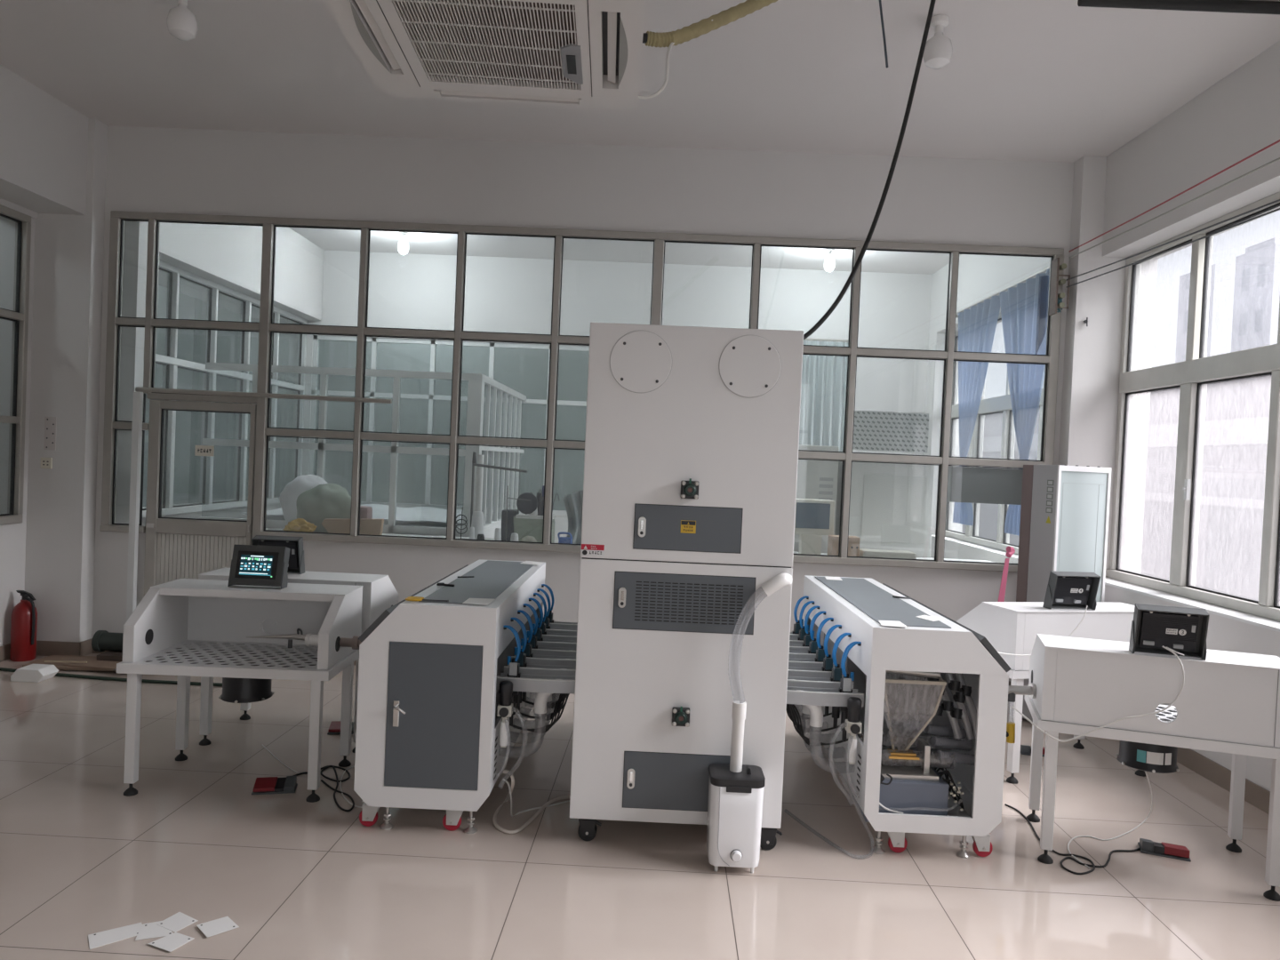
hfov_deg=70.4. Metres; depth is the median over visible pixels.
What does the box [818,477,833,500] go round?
vent
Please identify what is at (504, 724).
bowl
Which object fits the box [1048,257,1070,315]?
bracket
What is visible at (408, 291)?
wall
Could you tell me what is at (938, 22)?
socket
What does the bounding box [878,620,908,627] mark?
paper sheet
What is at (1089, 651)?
table top
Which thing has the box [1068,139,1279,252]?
wire
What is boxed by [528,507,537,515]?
thread cone
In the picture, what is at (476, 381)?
frame
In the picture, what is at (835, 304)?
hanging cable
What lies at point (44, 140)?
wall
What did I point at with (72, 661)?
sticks
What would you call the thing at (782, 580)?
pipe
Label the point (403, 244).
bulb
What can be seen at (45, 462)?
wall socket
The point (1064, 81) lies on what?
ceiling
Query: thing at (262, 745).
cable
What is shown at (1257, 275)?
building
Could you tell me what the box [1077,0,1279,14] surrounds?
conduit
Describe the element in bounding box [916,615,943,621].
paper sheet
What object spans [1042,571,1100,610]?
screen
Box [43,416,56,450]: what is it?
strip
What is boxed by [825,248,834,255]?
socket
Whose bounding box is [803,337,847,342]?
curtain rod
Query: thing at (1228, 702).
work table
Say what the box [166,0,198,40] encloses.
bulb
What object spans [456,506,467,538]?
coil
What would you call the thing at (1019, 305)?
curtain
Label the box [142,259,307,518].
window
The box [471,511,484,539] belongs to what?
thread cone
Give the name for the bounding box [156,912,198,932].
card
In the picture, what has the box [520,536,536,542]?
yarn ball
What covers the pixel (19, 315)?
window
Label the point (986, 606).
tabletop
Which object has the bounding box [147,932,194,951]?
card
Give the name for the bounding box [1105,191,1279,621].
window
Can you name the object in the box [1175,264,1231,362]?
tower block
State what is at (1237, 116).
wall
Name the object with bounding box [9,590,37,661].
fire extinguisher
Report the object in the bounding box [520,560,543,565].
paper sheet
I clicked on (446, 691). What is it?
machine
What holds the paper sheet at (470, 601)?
on the machine at (446, 691)
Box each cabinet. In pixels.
[569,322,803,849]
[793,444,839,552]
[1016,464,1111,721]
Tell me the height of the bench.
0.900 m
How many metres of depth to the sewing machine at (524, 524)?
7.36 m
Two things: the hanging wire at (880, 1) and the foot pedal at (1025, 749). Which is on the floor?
the foot pedal at (1025, 749)
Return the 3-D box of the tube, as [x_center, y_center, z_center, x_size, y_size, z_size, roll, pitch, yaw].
[0.808,1.419,4.021,0.137,0.322,0.542,2,2,-37]
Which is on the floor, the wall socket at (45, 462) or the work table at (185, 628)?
the work table at (185, 628)
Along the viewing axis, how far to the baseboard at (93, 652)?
6.83 m
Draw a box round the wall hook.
[1083,317,1087,326]
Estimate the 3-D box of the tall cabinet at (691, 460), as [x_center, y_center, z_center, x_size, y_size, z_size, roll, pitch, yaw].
[0.209,0.442,4.639,0.900,2.190,1.836,2,1,1]
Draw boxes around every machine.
[353,559,577,833]
[470,451,559,543]
[785,575,1011,858]
[834,410,935,557]
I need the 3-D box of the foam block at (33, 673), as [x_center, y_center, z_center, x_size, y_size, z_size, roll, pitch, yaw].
[-4.022,1.284,6.031,0.218,0.085,0.160,2,1,1]
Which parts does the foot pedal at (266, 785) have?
pedal plate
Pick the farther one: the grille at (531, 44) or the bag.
the bag
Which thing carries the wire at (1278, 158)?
attached to the bracket
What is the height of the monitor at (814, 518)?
0.471 m
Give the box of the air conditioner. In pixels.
[322,0,646,110]
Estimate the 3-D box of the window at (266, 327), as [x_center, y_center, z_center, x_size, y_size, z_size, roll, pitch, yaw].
[-0.486,-0.194,6.735,7.054,3.313,0.132,2,1,1]
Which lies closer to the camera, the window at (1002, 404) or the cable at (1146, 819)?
the cable at (1146, 819)
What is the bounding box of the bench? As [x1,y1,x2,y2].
[265,528,993,562]
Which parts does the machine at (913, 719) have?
panel, regulator knob, black motor, panel, blower lid, hopper frame, mounting plate, panel, sloping lid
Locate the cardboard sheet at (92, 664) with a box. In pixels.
[22,655,120,671]
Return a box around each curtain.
[799,340,847,451]
[952,295,1000,525]
[999,268,1049,535]
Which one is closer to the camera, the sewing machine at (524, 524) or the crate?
the crate
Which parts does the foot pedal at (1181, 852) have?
pedal plate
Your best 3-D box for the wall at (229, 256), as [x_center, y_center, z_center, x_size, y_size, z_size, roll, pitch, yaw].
[-4.268,-0.721,8.850,0.850,3.950,3.810,2,1,1]
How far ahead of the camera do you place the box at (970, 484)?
6.86 m
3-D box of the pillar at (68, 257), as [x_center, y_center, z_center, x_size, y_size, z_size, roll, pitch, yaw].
[-4.266,-0.676,6.730,0.420,3.950,0.150,2,1,1]
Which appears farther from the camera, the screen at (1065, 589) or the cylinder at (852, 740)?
the screen at (1065, 589)
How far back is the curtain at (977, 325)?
8.69 m
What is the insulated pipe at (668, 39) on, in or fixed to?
attached to the air conditioner
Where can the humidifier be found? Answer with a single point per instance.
(735, 799)
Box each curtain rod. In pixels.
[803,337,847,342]
[956,266,1049,318]
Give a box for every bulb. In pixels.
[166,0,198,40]
[398,232,408,254]
[824,248,834,271]
[922,14,952,69]
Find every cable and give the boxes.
[262,744,299,773]
[292,765,354,811]
[339,765,362,807]
[492,769,570,833]
[502,778,569,816]
[803,0,935,339]
[997,605,1087,655]
[1004,803,1140,874]
[1011,645,1184,742]
[1067,771,1152,869]
[1166,646,1183,655]
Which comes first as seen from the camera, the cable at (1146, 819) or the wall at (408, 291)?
the cable at (1146, 819)
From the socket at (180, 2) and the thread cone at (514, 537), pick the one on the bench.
the thread cone at (514, 537)
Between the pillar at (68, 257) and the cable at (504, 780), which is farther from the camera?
the pillar at (68, 257)
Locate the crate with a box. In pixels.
[96,650,122,661]
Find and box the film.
[562,490,583,543]
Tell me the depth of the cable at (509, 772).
4.01 m
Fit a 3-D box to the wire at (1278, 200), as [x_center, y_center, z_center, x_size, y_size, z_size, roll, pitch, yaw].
[2.693,-1.173,3.706,0.009,0.463,5.738,3,1,8]
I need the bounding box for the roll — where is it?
[91,630,123,651]
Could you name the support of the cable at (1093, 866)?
on the floor
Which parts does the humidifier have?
knob, lid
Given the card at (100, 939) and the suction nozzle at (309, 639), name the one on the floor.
the card at (100, 939)
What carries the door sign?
attached to the door
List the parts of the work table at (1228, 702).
leg, panel, leg, deck frame, panel, leg, leg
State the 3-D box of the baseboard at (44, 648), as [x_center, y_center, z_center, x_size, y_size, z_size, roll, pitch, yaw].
[-4.426,1.349,1.466,0.432,0.110,10.738,2,1,1]
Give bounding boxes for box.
[360,505,372,518]
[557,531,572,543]
[827,535,860,556]
[946,465,1023,504]
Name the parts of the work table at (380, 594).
panel, leg, leg, panel, leg, panel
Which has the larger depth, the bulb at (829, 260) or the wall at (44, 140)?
the bulb at (829, 260)
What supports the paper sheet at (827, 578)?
on the machine at (913, 719)
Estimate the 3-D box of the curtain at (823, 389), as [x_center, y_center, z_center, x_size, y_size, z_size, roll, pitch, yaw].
[1.899,-0.964,10.506,1.007,1.300,0.064,2,1,1]
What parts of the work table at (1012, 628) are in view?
panel, leg, deck frame, panel, leg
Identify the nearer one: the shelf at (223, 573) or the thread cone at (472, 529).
the shelf at (223, 573)
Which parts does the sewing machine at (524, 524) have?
white post, plate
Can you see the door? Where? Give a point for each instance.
(175, 548)
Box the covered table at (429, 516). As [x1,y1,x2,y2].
[242,504,493,527]
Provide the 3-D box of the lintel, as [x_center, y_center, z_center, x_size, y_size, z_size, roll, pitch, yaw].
[-4.620,-1.828,1.336,0.270,0.046,10.600,2,1,1]
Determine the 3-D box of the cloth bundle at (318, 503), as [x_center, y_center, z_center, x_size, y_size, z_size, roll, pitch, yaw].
[-2.567,0.241,7.444,0.519,0.430,0.358,2,1,1]
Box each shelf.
[150,578,363,601]
[197,568,388,583]
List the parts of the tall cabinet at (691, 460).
label plate, latch lever, latch lever, latch lever, access door, access door, access door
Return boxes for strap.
[0,667,222,686]
[997,545,1015,601]
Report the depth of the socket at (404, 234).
9.57 m
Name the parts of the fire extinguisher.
handle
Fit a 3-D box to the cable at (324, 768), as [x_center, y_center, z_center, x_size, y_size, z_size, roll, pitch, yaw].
[-1.438,1.469,4.346,0.590,0.009,0.279,4,2,42]
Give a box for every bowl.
[499,720,509,745]
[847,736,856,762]
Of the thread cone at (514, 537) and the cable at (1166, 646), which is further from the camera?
the thread cone at (514, 537)
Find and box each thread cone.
[469,527,474,539]
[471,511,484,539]
[476,533,484,539]
[494,528,501,540]
[510,533,518,541]
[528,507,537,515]
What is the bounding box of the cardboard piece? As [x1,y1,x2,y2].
[321,518,383,535]
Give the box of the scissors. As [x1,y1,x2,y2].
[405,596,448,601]
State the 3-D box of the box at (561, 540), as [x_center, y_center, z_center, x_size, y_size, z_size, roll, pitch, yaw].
[-0.589,0.478,7.121,0.121,0.141,0.100,2,1,1]
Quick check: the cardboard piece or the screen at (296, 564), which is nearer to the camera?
the screen at (296, 564)
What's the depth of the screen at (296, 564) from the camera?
4.99 m
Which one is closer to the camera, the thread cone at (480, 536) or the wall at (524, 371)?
the thread cone at (480, 536)
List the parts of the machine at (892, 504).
door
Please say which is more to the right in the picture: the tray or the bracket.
the bracket
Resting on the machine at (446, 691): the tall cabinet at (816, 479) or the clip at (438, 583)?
the clip at (438, 583)
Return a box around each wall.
[0,64,88,646]
[91,125,1074,680]
[115,220,324,525]
[142,285,589,510]
[245,250,932,541]
[922,40,1279,791]
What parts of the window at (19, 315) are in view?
rail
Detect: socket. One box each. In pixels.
[40,457,52,468]
[177,0,191,5]
[399,232,407,238]
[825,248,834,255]
[929,14,948,33]
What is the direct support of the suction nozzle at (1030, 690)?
attached to the work table at (1228, 702)
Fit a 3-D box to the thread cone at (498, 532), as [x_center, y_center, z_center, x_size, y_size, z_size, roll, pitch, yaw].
[-1.112,0.452,7.079,0.061,0.150,0.061,2,1,1]
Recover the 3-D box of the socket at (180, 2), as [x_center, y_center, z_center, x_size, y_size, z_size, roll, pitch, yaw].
[-2.360,-2.490,4.684,0.090,0.074,0.090,2,1,1]
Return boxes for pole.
[126,392,143,621]
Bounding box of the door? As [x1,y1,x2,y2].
[143,399,256,597]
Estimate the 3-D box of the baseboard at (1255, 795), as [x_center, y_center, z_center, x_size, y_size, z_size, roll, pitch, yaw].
[3.093,1.679,1.286,0.012,0.110,10.600,2,1,1]
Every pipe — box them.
[638,0,777,99]
[728,572,792,772]
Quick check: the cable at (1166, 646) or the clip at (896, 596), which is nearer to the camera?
the cable at (1166, 646)
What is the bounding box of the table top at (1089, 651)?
[1036,633,1279,670]
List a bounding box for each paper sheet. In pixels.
[462,598,495,605]
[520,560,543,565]
[824,576,842,580]
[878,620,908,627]
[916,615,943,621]
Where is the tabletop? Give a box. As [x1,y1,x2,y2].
[981,601,1134,612]
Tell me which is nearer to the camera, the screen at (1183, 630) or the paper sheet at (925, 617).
the screen at (1183, 630)
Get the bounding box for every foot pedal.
[251,775,297,794]
[327,720,353,734]
[1019,744,1045,756]
[1137,838,1191,861]
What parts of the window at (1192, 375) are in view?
handle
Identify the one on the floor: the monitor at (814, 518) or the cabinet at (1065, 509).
the cabinet at (1065, 509)
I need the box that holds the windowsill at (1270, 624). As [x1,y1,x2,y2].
[1104,576,1279,631]
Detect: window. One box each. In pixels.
[0,204,31,525]
[99,210,1063,572]
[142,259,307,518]
[308,335,589,514]
[944,312,1044,554]
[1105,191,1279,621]
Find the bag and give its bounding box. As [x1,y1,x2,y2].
[283,518,316,532]
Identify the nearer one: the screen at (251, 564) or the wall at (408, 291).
the screen at (251, 564)
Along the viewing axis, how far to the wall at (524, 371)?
12.63 m
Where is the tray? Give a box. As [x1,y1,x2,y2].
[144,648,317,667]
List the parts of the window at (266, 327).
curtain rail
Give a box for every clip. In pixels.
[436,582,454,586]
[457,576,473,577]
[892,595,911,599]
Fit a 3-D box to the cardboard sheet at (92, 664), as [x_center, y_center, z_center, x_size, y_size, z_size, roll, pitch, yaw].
[-3.826,1.301,6.433,0.916,0.031,0.414,2,1,1]
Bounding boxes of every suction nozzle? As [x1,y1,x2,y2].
[246,628,361,649]
[1006,682,1036,743]
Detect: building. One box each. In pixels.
[962,374,1271,600]
[1230,237,1279,352]
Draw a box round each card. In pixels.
[88,922,142,949]
[135,920,172,940]
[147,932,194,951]
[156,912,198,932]
[196,916,239,937]
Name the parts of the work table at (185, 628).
leg, panel, leg, deck frame, panel, leg, panel, leg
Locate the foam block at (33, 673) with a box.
[10,664,58,682]
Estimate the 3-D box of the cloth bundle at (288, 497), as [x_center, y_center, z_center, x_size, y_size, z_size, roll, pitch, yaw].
[-2.855,0.194,7.795,0.466,0.486,0.262,2,1,1]
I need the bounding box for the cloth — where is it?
[1035,275,1049,354]
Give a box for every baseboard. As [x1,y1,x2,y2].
[0,638,92,661]
[92,648,1011,685]
[1176,747,1270,814]
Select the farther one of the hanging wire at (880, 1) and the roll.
the roll
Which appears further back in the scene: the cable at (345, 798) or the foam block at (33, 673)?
the foam block at (33, 673)
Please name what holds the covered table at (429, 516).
on the floor
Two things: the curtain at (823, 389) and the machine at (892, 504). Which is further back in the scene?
the curtain at (823, 389)
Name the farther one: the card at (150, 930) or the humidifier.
the humidifier
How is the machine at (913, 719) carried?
on the floor
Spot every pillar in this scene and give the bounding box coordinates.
[24,118,107,641]
[1058,155,1107,466]
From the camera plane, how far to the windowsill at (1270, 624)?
5.26 m
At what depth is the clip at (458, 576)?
4.65 m
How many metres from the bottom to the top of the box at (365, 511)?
0.258 m
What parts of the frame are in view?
panel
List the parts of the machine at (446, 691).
handle plate, lever, sloping lid, panel, door, panel, regulator knob, panel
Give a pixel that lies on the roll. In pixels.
(102, 640)
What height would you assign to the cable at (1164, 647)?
0.428 m
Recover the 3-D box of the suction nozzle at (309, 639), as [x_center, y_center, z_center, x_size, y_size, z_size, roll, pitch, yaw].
[-1.543,0.866,4.332,0.665,0.308,0.068,2,1,1]
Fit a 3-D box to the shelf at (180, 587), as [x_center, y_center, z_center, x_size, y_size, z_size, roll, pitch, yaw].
[-1.889,0.547,4.510,0.930,0.035,0.315,2,1,-1]
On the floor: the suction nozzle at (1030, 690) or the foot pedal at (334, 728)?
the foot pedal at (334, 728)
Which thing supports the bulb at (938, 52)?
attached to the ceiling
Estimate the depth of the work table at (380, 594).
4.86 m
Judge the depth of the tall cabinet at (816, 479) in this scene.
7.98 m
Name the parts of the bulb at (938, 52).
globe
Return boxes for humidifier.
[706,763,765,873]
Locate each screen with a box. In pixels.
[227,544,290,589]
[251,535,304,574]
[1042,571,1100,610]
[1128,603,1209,660]
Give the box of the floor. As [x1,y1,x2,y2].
[0,653,1279,959]
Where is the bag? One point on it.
(299, 524)
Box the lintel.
[0,198,38,219]
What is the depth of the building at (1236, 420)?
12.86 m
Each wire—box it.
[879,0,887,68]
[1065,199,1279,280]
[1065,208,1279,287]
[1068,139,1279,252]
[1068,157,1279,258]
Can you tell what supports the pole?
on the floor
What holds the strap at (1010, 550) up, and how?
on the floor
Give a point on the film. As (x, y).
(573, 501)
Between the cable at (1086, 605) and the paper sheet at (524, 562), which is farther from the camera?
the paper sheet at (524, 562)
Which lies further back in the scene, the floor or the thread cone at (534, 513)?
the thread cone at (534, 513)
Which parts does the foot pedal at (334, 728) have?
pedal plate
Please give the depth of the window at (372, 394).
10.75 m
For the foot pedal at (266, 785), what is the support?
on the floor
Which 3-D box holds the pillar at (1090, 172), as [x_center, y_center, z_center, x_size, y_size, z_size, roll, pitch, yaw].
[3.184,-0.351,6.620,0.165,3.950,0.150,2,1,1]
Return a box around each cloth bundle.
[279,474,327,522]
[296,483,351,532]
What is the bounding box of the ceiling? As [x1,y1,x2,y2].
[0,0,1279,274]
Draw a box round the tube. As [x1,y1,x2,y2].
[785,775,873,858]
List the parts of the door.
panel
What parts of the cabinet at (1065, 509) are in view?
glass, frame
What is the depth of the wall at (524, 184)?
6.73 m
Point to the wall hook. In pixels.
(1086, 320)
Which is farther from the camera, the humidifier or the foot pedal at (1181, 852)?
the foot pedal at (1181, 852)
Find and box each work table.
[116,578,363,802]
[197,568,398,752]
[956,601,1146,783]
[1024,633,1279,901]
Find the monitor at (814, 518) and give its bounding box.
[794,498,834,554]
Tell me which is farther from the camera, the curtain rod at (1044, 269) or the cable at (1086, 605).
the curtain rod at (1044, 269)
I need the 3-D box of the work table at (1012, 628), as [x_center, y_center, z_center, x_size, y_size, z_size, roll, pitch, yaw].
[2.347,1.160,5.167,0.955,0.920,0.561,2,1,-15]
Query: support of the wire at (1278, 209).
attached to the bracket
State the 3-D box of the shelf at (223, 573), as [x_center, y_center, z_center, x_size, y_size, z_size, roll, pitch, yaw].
[-1.889,0.537,4.980,0.930,0.035,0.315,2,1,1]
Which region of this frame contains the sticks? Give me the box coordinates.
[44,660,87,663]
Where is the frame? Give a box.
[200,362,526,538]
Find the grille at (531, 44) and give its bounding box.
[391,0,579,89]
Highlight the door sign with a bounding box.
[194,445,214,456]
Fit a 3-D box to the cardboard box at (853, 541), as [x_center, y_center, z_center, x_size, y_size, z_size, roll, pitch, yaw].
[1.613,0.544,7.187,0.220,0.198,0.162,2,1,1]
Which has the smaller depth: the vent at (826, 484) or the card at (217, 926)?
the card at (217, 926)

